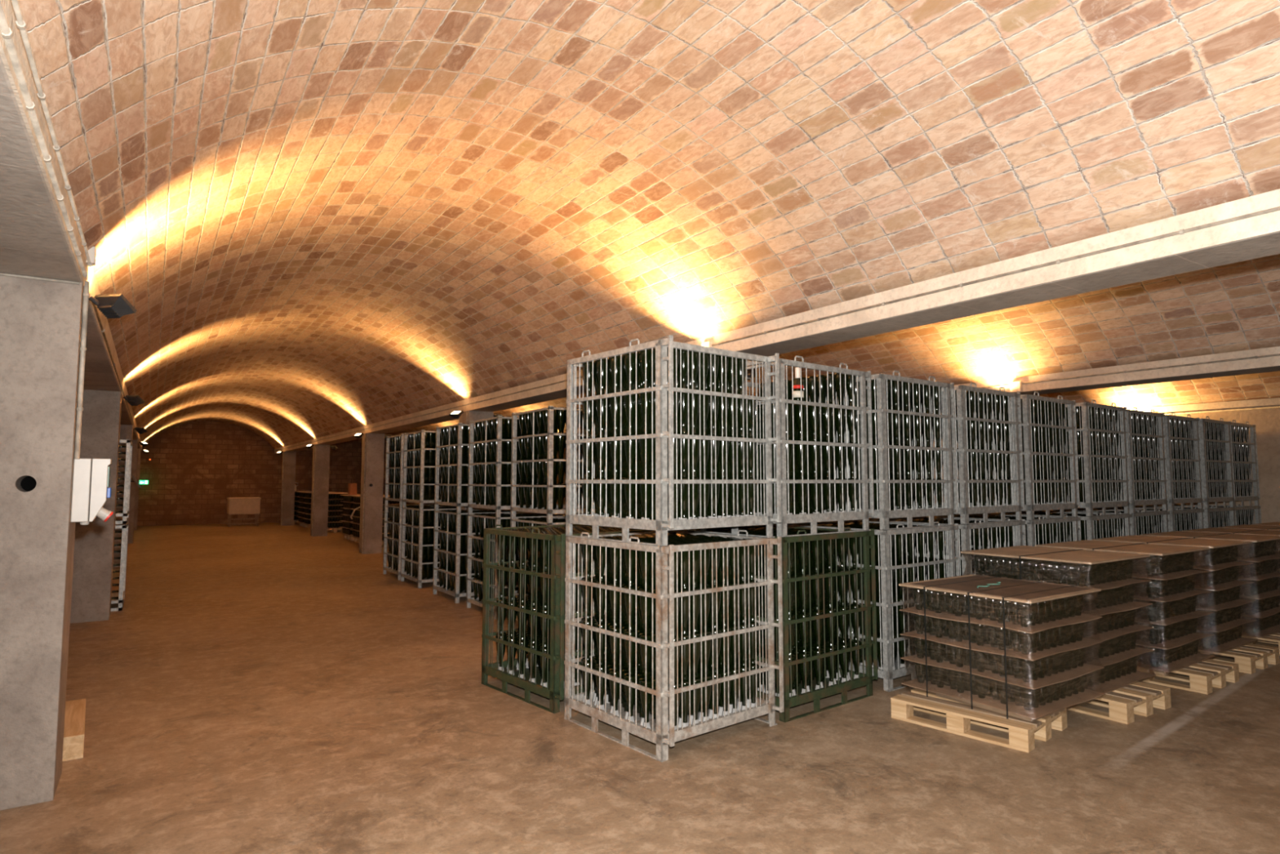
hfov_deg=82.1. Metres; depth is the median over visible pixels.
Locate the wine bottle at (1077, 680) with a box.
[1072,675,1080,693]
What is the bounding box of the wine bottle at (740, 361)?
[737,358,746,395]
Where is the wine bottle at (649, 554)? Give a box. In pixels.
[640,551,652,589]
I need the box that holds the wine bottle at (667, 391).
[666,391,668,412]
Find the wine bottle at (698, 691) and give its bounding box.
[690,676,701,719]
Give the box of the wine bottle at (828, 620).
[825,608,835,646]
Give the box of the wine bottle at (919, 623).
[913,613,924,634]
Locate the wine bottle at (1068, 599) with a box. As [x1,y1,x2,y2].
[1062,596,1071,617]
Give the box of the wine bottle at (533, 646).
[527,643,538,678]
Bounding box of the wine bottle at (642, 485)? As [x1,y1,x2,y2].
[640,477,651,518]
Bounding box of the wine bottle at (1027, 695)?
[1019,686,1034,710]
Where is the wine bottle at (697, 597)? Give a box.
[689,586,700,632]
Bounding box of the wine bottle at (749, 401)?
[745,399,755,437]
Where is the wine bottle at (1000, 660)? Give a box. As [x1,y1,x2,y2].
[995,653,1009,676]
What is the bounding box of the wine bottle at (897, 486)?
[893,478,902,509]
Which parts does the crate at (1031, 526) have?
rail, rail, post, rail, rail, post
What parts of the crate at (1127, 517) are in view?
rail, rail, rail, post, rail, post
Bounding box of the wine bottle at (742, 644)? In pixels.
[737,622,748,666]
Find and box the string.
[977,582,1000,587]
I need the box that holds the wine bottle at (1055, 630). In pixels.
[1050,626,1059,647]
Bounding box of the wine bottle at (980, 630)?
[973,622,986,645]
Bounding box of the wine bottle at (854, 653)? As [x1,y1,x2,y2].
[851,640,862,674]
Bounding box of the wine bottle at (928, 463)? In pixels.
[923,446,933,478]
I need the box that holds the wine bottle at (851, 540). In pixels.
[848,537,859,568]
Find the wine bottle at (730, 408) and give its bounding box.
[727,397,737,435]
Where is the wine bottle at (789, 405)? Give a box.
[785,403,791,439]
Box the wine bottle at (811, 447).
[808,440,820,478]
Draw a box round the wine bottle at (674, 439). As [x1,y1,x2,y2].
[667,432,679,477]
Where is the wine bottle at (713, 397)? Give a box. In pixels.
[708,395,719,435]
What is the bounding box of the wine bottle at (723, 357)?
[718,355,728,392]
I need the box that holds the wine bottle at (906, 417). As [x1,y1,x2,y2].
[902,413,912,445]
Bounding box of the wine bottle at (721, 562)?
[719,546,730,584]
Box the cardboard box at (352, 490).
[347,483,356,494]
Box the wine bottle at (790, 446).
[786,439,792,478]
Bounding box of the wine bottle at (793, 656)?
[789,654,795,693]
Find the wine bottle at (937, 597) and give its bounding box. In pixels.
[931,590,943,613]
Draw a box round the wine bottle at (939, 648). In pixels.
[933,640,945,662]
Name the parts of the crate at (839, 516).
rail, rail, rail, rail, post, frame, rail, rail, rail, rail, post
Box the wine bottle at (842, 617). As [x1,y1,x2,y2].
[837,605,848,644]
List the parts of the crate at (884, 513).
rail, rail, rail, rail, post, frame, rail, rail, rail, rail, post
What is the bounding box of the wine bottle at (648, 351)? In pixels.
[640,348,651,388]
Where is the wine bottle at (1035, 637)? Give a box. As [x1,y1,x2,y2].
[1029,631,1039,653]
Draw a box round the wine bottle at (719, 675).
[708,671,721,713]
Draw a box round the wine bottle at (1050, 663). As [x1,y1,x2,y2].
[1044,654,1053,675]
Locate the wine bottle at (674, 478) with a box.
[673,477,679,518]
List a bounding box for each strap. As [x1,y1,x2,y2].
[923,576,999,697]
[967,581,1042,709]
[1001,585,1076,719]
[1018,549,1083,579]
[1092,542,1144,550]
[1146,537,1189,543]
[1193,533,1231,538]
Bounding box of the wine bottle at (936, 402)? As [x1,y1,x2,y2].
[931,386,941,414]
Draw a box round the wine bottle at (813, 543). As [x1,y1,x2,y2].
[810,539,821,573]
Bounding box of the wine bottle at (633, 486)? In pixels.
[624,477,635,516]
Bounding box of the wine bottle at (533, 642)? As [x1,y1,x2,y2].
[528,606,539,644]
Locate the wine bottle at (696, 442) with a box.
[688,434,699,477]
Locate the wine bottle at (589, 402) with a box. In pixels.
[583,400,595,438]
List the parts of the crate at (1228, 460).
post, rail, rail, rail, frame, rail, post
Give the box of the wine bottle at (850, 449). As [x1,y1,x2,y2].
[847,442,857,478]
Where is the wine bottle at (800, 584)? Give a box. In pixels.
[796,573,808,613]
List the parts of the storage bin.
leg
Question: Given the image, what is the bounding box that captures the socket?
[96,506,111,520]
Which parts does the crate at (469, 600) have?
post, rail, rail, rail, rail, frame, post, rail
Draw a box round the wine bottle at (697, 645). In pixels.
[689,631,701,678]
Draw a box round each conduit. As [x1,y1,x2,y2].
[0,0,87,277]
[0,272,79,284]
[10,0,92,266]
[74,280,89,458]
[90,295,142,449]
[276,206,1279,450]
[280,451,284,525]
[311,444,315,536]
[361,433,366,554]
[464,410,467,510]
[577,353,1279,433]
[577,405,1279,453]
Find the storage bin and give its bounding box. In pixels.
[226,497,261,527]
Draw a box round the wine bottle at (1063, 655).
[1058,651,1066,671]
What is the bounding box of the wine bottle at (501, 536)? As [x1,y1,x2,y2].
[497,529,507,564]
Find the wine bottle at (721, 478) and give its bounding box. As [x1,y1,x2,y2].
[719,477,729,515]
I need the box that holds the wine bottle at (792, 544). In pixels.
[787,542,794,576]
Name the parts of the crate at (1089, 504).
rail, rail, rail, rail, post, frame, rail, rail, rail, rail, post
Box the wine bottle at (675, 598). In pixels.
[667,590,679,636]
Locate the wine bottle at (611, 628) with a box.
[609,626,622,670]
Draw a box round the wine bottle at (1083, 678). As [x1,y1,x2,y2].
[1078,674,1086,692]
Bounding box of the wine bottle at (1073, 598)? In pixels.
[1069,595,1077,617]
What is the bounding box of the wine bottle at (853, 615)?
[850,603,861,640]
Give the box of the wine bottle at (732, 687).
[728,667,740,708]
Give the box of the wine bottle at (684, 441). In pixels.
[679,433,690,477]
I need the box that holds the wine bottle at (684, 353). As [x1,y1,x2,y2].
[678,349,689,388]
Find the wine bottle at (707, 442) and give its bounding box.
[698,434,710,477]
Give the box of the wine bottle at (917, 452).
[913,445,923,478]
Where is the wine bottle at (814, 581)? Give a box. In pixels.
[810,572,822,611]
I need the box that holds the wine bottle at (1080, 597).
[1075,594,1083,615]
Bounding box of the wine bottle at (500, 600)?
[496,598,506,634]
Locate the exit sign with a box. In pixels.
[139,480,148,484]
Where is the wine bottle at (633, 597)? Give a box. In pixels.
[624,586,637,631]
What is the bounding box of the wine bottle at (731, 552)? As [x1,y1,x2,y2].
[728,540,739,582]
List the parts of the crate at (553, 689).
post, rail, rail, rail, rail, rail, rail, rail, rail, frame, post, rail, rail, rail, rail, rail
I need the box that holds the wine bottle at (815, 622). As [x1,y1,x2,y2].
[811,610,822,649]
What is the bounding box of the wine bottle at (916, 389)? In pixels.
[911,382,921,412]
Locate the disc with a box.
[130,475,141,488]
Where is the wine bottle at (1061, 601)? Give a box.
[1056,597,1064,619]
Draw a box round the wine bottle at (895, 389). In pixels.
[891,380,900,410]
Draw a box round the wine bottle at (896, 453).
[892,444,902,478]
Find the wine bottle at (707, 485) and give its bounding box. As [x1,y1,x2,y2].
[701,477,710,517]
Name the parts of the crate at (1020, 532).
rail, rail, rail, post, rail, rail, post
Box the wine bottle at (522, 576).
[518,567,528,604]
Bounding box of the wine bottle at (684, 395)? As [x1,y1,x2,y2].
[678,392,689,433]
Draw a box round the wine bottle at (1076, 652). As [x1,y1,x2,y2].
[1071,648,1079,668]
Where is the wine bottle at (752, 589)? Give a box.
[746,580,758,622]
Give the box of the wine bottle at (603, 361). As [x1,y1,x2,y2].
[596,357,608,394]
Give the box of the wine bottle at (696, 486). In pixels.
[688,477,699,517]
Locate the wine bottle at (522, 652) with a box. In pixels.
[516,640,527,674]
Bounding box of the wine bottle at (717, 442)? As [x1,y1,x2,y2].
[708,435,719,477]
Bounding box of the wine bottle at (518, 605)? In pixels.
[517,603,528,640]
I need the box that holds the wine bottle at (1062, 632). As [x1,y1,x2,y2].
[1057,625,1066,645]
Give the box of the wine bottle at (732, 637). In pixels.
[728,624,740,668]
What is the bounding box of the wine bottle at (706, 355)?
[698,352,709,391]
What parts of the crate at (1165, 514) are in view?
rail, rail, rail, post, rail, post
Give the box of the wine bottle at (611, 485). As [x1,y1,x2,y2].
[609,477,622,515]
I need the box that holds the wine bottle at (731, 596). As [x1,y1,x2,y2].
[728,582,740,625]
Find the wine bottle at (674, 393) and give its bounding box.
[667,391,679,432]
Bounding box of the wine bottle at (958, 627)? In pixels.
[951,620,964,641]
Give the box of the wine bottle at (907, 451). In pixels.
[902,445,913,478]
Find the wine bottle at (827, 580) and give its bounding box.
[823,570,835,608]
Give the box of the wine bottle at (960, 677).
[953,670,966,693]
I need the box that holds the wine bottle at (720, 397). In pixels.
[718,396,728,435]
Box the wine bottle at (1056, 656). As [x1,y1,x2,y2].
[1051,653,1060,674]
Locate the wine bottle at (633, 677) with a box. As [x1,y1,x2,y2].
[624,673,637,715]
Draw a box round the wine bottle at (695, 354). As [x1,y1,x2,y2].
[688,351,698,389]
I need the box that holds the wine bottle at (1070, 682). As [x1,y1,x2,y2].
[1066,678,1074,696]
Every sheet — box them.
[328,492,347,493]
[898,574,1101,603]
[899,606,1102,633]
[900,630,1102,660]
[901,654,1104,689]
[901,678,1105,719]
[960,545,1150,564]
[982,574,1151,590]
[1035,539,1209,555]
[1081,600,1152,615]
[1085,623,1153,640]
[1085,646,1155,666]
[1087,670,1155,693]
[1091,535,1252,548]
[1132,568,1209,579]
[1133,590,1212,601]
[1134,609,1213,625]
[1135,632,1214,648]
[1137,653,1215,672]
[1140,530,1279,542]
[1182,527,1279,536]
[1193,560,1252,570]
[1194,580,1254,591]
[1195,598,1255,610]
[1196,618,1256,631]
[1198,636,1257,653]
[1218,524,1279,530]
[1237,554,1279,562]
[1238,571,1279,580]
[1239,589,1279,599]
[1240,606,1279,617]
[1241,624,1279,636]
[1250,521,1279,525]
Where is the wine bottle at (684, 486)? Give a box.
[678,477,689,518]
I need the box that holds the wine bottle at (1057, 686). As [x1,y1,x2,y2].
[1053,682,1061,700]
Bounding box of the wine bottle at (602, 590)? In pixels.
[595,580,608,623]
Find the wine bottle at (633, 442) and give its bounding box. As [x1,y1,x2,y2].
[624,435,635,477]
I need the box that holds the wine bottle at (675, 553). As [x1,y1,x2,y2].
[674,544,679,591]
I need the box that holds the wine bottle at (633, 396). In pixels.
[624,394,637,435]
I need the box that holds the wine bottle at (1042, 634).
[1036,630,1046,650]
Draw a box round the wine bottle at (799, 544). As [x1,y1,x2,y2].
[796,541,808,574]
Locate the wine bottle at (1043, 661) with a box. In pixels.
[1037,656,1047,678]
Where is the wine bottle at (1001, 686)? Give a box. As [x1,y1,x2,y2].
[996,680,1010,703]
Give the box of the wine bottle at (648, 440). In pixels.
[639,433,651,477]
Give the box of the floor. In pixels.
[0,522,1279,853]
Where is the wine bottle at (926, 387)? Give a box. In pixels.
[921,384,931,413]
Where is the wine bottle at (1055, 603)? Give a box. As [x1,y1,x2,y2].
[1049,598,1058,621]
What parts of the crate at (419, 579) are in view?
post, rail, rail, rail, rail, frame, post, rail, rail, rail, rail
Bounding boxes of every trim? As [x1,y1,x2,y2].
[0,0,142,450]
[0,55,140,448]
[274,188,1279,453]
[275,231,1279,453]
[557,346,1279,433]
[577,397,1279,452]
[1016,365,1279,395]
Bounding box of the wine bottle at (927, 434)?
[922,416,932,446]
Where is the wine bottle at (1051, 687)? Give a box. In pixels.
[1046,684,1054,702]
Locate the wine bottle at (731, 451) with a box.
[728,435,738,477]
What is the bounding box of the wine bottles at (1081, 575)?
[293,491,1279,706]
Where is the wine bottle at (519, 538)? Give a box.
[518,531,528,568]
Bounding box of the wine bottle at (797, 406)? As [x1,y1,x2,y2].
[794,404,805,439]
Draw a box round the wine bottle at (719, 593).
[709,584,721,629]
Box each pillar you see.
[0,275,83,809]
[70,389,121,622]
[113,424,133,567]
[127,440,137,543]
[133,448,141,529]
[280,451,296,525]
[310,444,329,536]
[359,433,384,554]
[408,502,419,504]
[458,410,493,510]
[556,448,565,517]
[683,385,747,531]
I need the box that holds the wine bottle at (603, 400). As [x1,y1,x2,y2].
[596,397,608,436]
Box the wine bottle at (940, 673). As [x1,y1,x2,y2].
[933,666,946,687]
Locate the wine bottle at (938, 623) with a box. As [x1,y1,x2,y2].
[932,617,944,637]
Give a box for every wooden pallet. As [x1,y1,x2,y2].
[62,698,85,761]
[327,528,342,532]
[343,534,354,540]
[354,537,359,542]
[890,688,1067,752]
[1066,681,1171,724]
[1136,658,1239,694]
[1197,643,1279,674]
[1241,631,1279,655]
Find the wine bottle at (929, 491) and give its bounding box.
[924,478,934,507]
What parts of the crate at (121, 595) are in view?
cross rail, cross rail, cross rail, post, post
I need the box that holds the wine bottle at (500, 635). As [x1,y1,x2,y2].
[495,633,506,666]
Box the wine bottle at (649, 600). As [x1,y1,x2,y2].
[639,588,652,634]
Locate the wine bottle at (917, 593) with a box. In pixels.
[912,587,924,609]
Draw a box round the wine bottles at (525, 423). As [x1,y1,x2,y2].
[386,347,1253,723]
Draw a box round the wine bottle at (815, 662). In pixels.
[812,648,823,684]
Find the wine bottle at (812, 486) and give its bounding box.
[808,478,820,512]
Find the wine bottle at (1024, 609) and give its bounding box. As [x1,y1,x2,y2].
[1016,601,1031,626]
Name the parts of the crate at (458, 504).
post, rail, rail, rail, rail, frame, post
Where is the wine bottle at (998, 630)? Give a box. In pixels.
[995,626,1008,649]
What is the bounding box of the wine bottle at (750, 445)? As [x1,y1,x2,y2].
[746,437,756,477]
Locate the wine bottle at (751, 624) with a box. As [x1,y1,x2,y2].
[746,621,758,664]
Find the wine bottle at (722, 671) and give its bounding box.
[719,669,731,711]
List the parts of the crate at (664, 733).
post, rail, rail, rail, rail, rail, rail, rail, rail, post, frame, rail, rail, rail, rail, rail, rail, rail, rail, post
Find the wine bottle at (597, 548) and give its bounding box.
[595,545,607,581]
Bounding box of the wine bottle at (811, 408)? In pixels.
[808,404,819,440]
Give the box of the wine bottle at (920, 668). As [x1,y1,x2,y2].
[915,662,925,682]
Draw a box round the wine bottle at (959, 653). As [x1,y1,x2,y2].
[952,645,965,666]
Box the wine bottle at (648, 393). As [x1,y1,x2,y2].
[640,391,651,433]
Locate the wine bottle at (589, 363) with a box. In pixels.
[583,360,595,396]
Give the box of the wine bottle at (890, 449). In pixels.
[887,444,891,478]
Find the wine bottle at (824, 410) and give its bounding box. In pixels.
[821,406,832,441]
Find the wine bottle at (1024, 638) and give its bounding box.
[1017,631,1031,654]
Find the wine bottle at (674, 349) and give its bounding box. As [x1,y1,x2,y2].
[673,348,679,387]
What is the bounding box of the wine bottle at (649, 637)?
[640,633,652,679]
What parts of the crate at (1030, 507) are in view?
frame, rail, post, rail, rail, rail, rail, post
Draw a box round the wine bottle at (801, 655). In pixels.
[798,651,809,688]
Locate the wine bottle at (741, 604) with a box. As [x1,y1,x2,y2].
[737,581,748,623]
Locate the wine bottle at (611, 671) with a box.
[608,669,622,710]
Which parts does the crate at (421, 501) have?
post, rail, rail, rail, rail, frame, post, rail, rail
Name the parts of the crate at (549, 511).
post, rail, rail, rail, rail, post, frame, rail, rail, rail, rail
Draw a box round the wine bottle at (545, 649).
[539,646,550,682]
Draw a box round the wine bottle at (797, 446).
[795,440,806,478]
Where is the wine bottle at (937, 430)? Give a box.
[932,417,942,446]
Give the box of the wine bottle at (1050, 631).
[1044,627,1053,648]
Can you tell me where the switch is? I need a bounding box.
[106,487,111,497]
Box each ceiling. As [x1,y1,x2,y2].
[18,0,1279,448]
[384,253,1279,445]
[933,371,1279,417]
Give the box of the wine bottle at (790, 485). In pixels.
[786,478,793,513]
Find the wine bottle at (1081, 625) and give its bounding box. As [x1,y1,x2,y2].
[1076,622,1084,640]
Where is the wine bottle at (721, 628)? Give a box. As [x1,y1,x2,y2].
[718,626,731,671]
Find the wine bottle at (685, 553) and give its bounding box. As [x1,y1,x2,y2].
[679,543,690,589]
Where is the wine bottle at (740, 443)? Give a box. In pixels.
[737,436,746,477]
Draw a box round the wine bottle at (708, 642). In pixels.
[699,630,711,675]
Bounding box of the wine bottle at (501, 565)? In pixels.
[497,564,506,599]
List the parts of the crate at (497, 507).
post, rail, rail, rail, rail, post, rail, rail, rail, rail, frame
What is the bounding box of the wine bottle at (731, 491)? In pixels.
[728,477,739,515]
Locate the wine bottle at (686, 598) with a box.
[678,588,691,635]
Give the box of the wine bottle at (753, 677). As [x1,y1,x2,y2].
[746,663,759,702]
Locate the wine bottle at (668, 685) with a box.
[667,684,669,711]
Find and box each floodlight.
[88,293,137,318]
[123,395,144,405]
[133,426,147,433]
[138,441,148,446]
[306,444,313,448]
[329,445,337,449]
[353,432,363,438]
[448,410,463,418]
[746,368,757,380]
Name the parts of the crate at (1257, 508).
rail, rail, post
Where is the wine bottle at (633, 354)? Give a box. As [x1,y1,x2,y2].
[624,351,635,391]
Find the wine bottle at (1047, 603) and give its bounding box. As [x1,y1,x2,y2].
[1042,600,1051,622]
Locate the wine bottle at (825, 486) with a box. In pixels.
[822,478,833,511]
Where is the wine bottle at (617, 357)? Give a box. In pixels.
[610,355,622,392]
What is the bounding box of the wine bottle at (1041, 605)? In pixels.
[1035,601,1044,623]
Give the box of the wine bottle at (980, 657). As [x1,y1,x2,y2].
[973,650,986,671]
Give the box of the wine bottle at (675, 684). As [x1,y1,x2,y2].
[667,682,681,725]
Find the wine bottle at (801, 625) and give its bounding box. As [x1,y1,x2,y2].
[797,612,808,653]
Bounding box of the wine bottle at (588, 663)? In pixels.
[582,660,593,699]
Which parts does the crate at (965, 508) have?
rail, rail, rail, frame, rail, post, rail, rail, rail, rail, post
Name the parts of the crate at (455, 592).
post, rail, rail, rail, rail, frame, post, rail, rail, rail, rail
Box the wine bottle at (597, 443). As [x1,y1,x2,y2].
[595,436,608,477]
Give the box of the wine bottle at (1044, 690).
[1039,685,1048,705]
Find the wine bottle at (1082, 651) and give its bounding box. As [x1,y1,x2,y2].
[1077,647,1085,666]
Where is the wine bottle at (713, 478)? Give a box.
[709,477,719,516]
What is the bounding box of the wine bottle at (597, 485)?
[595,477,608,515]
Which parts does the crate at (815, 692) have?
rail, rail, rail, rail, rail, post, frame, rail, rail, rail, rail, rail, post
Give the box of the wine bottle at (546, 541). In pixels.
[540,533,551,571]
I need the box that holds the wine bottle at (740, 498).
[737,477,746,515]
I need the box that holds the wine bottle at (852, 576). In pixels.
[849,567,860,604]
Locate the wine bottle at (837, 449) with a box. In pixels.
[834,441,845,478]
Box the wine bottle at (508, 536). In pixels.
[507,530,517,565]
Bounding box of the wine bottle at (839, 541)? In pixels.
[836,537,847,569]
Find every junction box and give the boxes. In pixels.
[85,246,96,266]
[701,341,712,347]
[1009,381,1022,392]
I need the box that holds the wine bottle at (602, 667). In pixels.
[595,664,607,704]
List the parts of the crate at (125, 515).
cross rail, cross rail, cross rail, post, post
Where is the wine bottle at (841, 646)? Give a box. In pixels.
[838,642,849,678]
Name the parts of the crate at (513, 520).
post, rail, rail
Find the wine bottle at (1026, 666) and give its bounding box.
[1018,657,1033,682]
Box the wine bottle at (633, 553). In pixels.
[624,548,635,586]
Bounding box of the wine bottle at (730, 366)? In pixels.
[727,356,737,393]
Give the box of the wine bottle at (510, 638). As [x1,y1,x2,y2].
[506,636,516,670]
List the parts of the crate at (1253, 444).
post, rail, rail, rail, rail, frame, post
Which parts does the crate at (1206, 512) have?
rail, rail, post, rail, post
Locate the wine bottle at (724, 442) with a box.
[718,435,729,477]
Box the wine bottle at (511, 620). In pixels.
[506,600,516,637]
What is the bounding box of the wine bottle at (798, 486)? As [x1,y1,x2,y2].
[795,478,807,512]
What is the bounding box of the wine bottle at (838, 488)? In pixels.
[835,478,845,511]
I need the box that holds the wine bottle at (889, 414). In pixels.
[886,412,890,444]
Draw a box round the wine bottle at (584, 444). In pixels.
[582,438,594,477]
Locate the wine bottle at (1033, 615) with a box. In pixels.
[1028,602,1037,625]
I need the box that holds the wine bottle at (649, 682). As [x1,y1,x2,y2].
[640,679,652,722]
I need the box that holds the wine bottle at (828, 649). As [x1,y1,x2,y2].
[825,645,836,681]
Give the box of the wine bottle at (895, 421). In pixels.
[892,413,901,444]
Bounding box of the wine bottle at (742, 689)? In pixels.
[737,665,749,705]
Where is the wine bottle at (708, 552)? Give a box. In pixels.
[699,542,711,586]
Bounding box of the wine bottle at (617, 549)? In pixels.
[609,546,622,583]
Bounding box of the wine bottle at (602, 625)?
[595,622,608,666]
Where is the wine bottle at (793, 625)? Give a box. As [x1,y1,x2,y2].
[788,615,795,656]
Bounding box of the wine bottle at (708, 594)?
[698,586,711,631]
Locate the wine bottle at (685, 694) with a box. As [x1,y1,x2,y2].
[678,679,691,722]
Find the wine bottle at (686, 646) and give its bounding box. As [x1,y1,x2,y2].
[678,633,691,680]
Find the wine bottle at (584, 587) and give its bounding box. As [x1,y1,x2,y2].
[582,577,594,619]
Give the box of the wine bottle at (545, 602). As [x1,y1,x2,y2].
[539,571,551,608]
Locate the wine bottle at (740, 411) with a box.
[737,398,746,436]
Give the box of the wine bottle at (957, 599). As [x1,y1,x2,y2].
[951,592,964,616]
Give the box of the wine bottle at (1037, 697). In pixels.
[1031,687,1040,707]
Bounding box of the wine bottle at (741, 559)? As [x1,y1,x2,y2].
[737,539,747,582]
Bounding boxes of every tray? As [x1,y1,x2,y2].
[498,657,582,687]
[582,692,755,730]
[584,513,754,519]
[755,509,854,514]
[757,669,858,696]
[850,506,942,510]
[906,502,1010,506]
[953,501,1065,504]
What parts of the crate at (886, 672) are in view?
rail, rail, rail, rail, rail, frame, post, rail, rail, rail, rail, rail, post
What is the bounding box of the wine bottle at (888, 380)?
[885,379,889,404]
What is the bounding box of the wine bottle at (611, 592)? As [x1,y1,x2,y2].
[609,582,622,626]
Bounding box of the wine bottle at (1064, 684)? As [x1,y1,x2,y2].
[1059,680,1067,698]
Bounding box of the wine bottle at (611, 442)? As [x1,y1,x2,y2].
[609,435,622,477]
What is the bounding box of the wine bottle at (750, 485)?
[746,477,756,515]
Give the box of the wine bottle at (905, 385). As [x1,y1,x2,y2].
[901,382,911,411]
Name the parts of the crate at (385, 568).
post, rail, rail, rail, rail, frame, post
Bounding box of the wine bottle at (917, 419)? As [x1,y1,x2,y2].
[912,414,922,445]
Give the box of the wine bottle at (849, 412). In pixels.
[846,408,857,442]
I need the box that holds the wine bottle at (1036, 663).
[1031,658,1039,679]
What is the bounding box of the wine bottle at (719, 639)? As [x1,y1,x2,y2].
[709,628,721,673]
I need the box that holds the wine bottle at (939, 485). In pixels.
[934,478,944,507]
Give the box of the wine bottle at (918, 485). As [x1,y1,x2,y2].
[914,478,924,508]
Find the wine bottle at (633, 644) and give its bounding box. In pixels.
[624,629,637,675]
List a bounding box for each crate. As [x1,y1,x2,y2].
[111,521,128,611]
[115,439,132,524]
[382,504,439,579]
[384,433,439,506]
[400,506,456,587]
[402,429,442,508]
[432,509,524,603]
[434,422,479,511]
[466,512,565,619]
[467,415,566,515]
[481,524,655,713]
[510,405,625,521]
[510,517,565,624]
[564,528,783,761]
[565,334,781,546]
[684,523,877,722]
[685,355,874,537]
[786,370,958,529]
[786,519,959,691]
[868,382,1024,524]
[868,516,1026,575]
[933,391,1079,519]
[936,512,1081,574]
[996,400,1131,516]
[998,510,1133,542]
[1049,508,1170,537]
[1053,406,1168,513]
[1093,506,1204,533]
[1106,412,1204,511]
[1134,416,1235,509]
[1134,504,1236,528]
[1157,419,1260,506]
[1157,503,1261,525]
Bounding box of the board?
[935,693,1065,721]
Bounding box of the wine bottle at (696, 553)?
[689,542,700,587]
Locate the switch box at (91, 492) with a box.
[71,457,113,524]
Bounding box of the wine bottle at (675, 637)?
[667,635,680,683]
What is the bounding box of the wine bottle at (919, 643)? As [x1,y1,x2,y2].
[914,636,924,657]
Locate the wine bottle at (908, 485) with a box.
[903,478,914,508]
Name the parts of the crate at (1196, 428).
post, rail, rail, rail, frame, rail, post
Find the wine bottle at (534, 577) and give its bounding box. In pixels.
[528,568,539,606]
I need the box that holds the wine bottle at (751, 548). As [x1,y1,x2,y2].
[746,538,757,580]
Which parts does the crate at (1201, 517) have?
rail, rail, rail, post, rail, post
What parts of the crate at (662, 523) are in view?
post, rail, rail, rail, rail, rail, post, frame, rail, rail, rail, rail, rail, post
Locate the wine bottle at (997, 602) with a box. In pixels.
[994,598,1007,622]
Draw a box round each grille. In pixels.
[487,533,549,688]
[489,533,509,663]
[572,542,653,731]
[573,347,653,519]
[573,542,595,684]
[573,542,605,694]
[574,366,605,514]
[667,346,764,519]
[668,544,767,729]
[728,364,761,515]
[745,364,775,514]
[754,544,777,697]
[755,544,764,699]
[786,364,861,514]
[788,537,864,697]
[791,379,878,510]
[809,377,859,510]
[836,534,881,670]
[839,537,863,673]
[886,378,946,510]
[889,530,949,670]
[904,388,945,507]
[915,530,947,581]
[924,390,959,506]
[928,528,960,575]
[942,400,1024,504]
[942,440,980,502]
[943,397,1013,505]
[964,390,1015,506]
[969,525,1017,574]
[970,525,1026,546]
[977,525,1014,547]
[1029,398,1072,504]
[1034,521,1074,544]
[1050,406,1084,502]
[1055,520,1085,541]
[1088,406,1124,502]
[1093,517,1126,538]
[1104,421,1120,500]
[1111,419,1121,501]
[1130,413,1163,500]
[1135,515,1164,535]
[1150,423,1159,499]
[1168,417,1198,498]
[1174,512,1200,531]
[1186,429,1195,497]
[1204,421,1231,497]
[1209,510,1232,527]
[1219,436,1227,497]
[1220,424,1228,497]
[1231,425,1255,497]
[1235,508,1257,525]
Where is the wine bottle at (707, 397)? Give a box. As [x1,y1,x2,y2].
[698,394,710,434]
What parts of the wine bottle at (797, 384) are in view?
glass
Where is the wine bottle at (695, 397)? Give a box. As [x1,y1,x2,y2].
[688,393,699,434]
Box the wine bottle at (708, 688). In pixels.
[698,674,711,716]
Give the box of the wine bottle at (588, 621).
[582,618,594,661]
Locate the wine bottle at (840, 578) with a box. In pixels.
[836,568,848,606]
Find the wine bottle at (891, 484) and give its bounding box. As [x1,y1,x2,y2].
[888,478,892,503]
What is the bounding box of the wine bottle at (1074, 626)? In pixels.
[1070,622,1078,642]
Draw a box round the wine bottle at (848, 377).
[845,374,855,406]
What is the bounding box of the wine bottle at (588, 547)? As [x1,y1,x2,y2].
[582,543,594,578]
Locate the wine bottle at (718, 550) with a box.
[709,541,720,585]
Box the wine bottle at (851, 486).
[848,478,857,511]
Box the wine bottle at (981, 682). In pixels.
[974,674,987,697]
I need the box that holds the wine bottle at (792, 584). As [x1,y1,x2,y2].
[787,575,794,615]
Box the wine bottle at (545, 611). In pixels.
[540,608,550,647]
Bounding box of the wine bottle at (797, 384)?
[791,367,804,400]
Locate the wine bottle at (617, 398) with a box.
[609,395,622,435]
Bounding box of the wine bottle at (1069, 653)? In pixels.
[1064,649,1073,670]
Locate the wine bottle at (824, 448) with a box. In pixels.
[822,441,832,478]
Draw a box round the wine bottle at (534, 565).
[528,532,539,569]
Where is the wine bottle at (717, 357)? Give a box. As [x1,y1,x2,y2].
[708,354,719,391]
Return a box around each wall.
[137,421,506,525]
[520,404,1279,544]
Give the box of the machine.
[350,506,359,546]
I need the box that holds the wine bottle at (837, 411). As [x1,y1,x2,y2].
[834,408,844,442]
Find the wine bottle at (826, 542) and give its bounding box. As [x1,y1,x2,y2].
[823,538,834,571]
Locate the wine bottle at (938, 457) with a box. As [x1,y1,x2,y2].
[933,446,942,478]
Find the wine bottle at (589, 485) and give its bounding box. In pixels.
[582,477,594,514]
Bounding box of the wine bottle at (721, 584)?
[718,583,730,627]
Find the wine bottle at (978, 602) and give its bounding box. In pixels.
[972,595,985,619]
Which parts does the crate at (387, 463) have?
post, rail, frame, rail, post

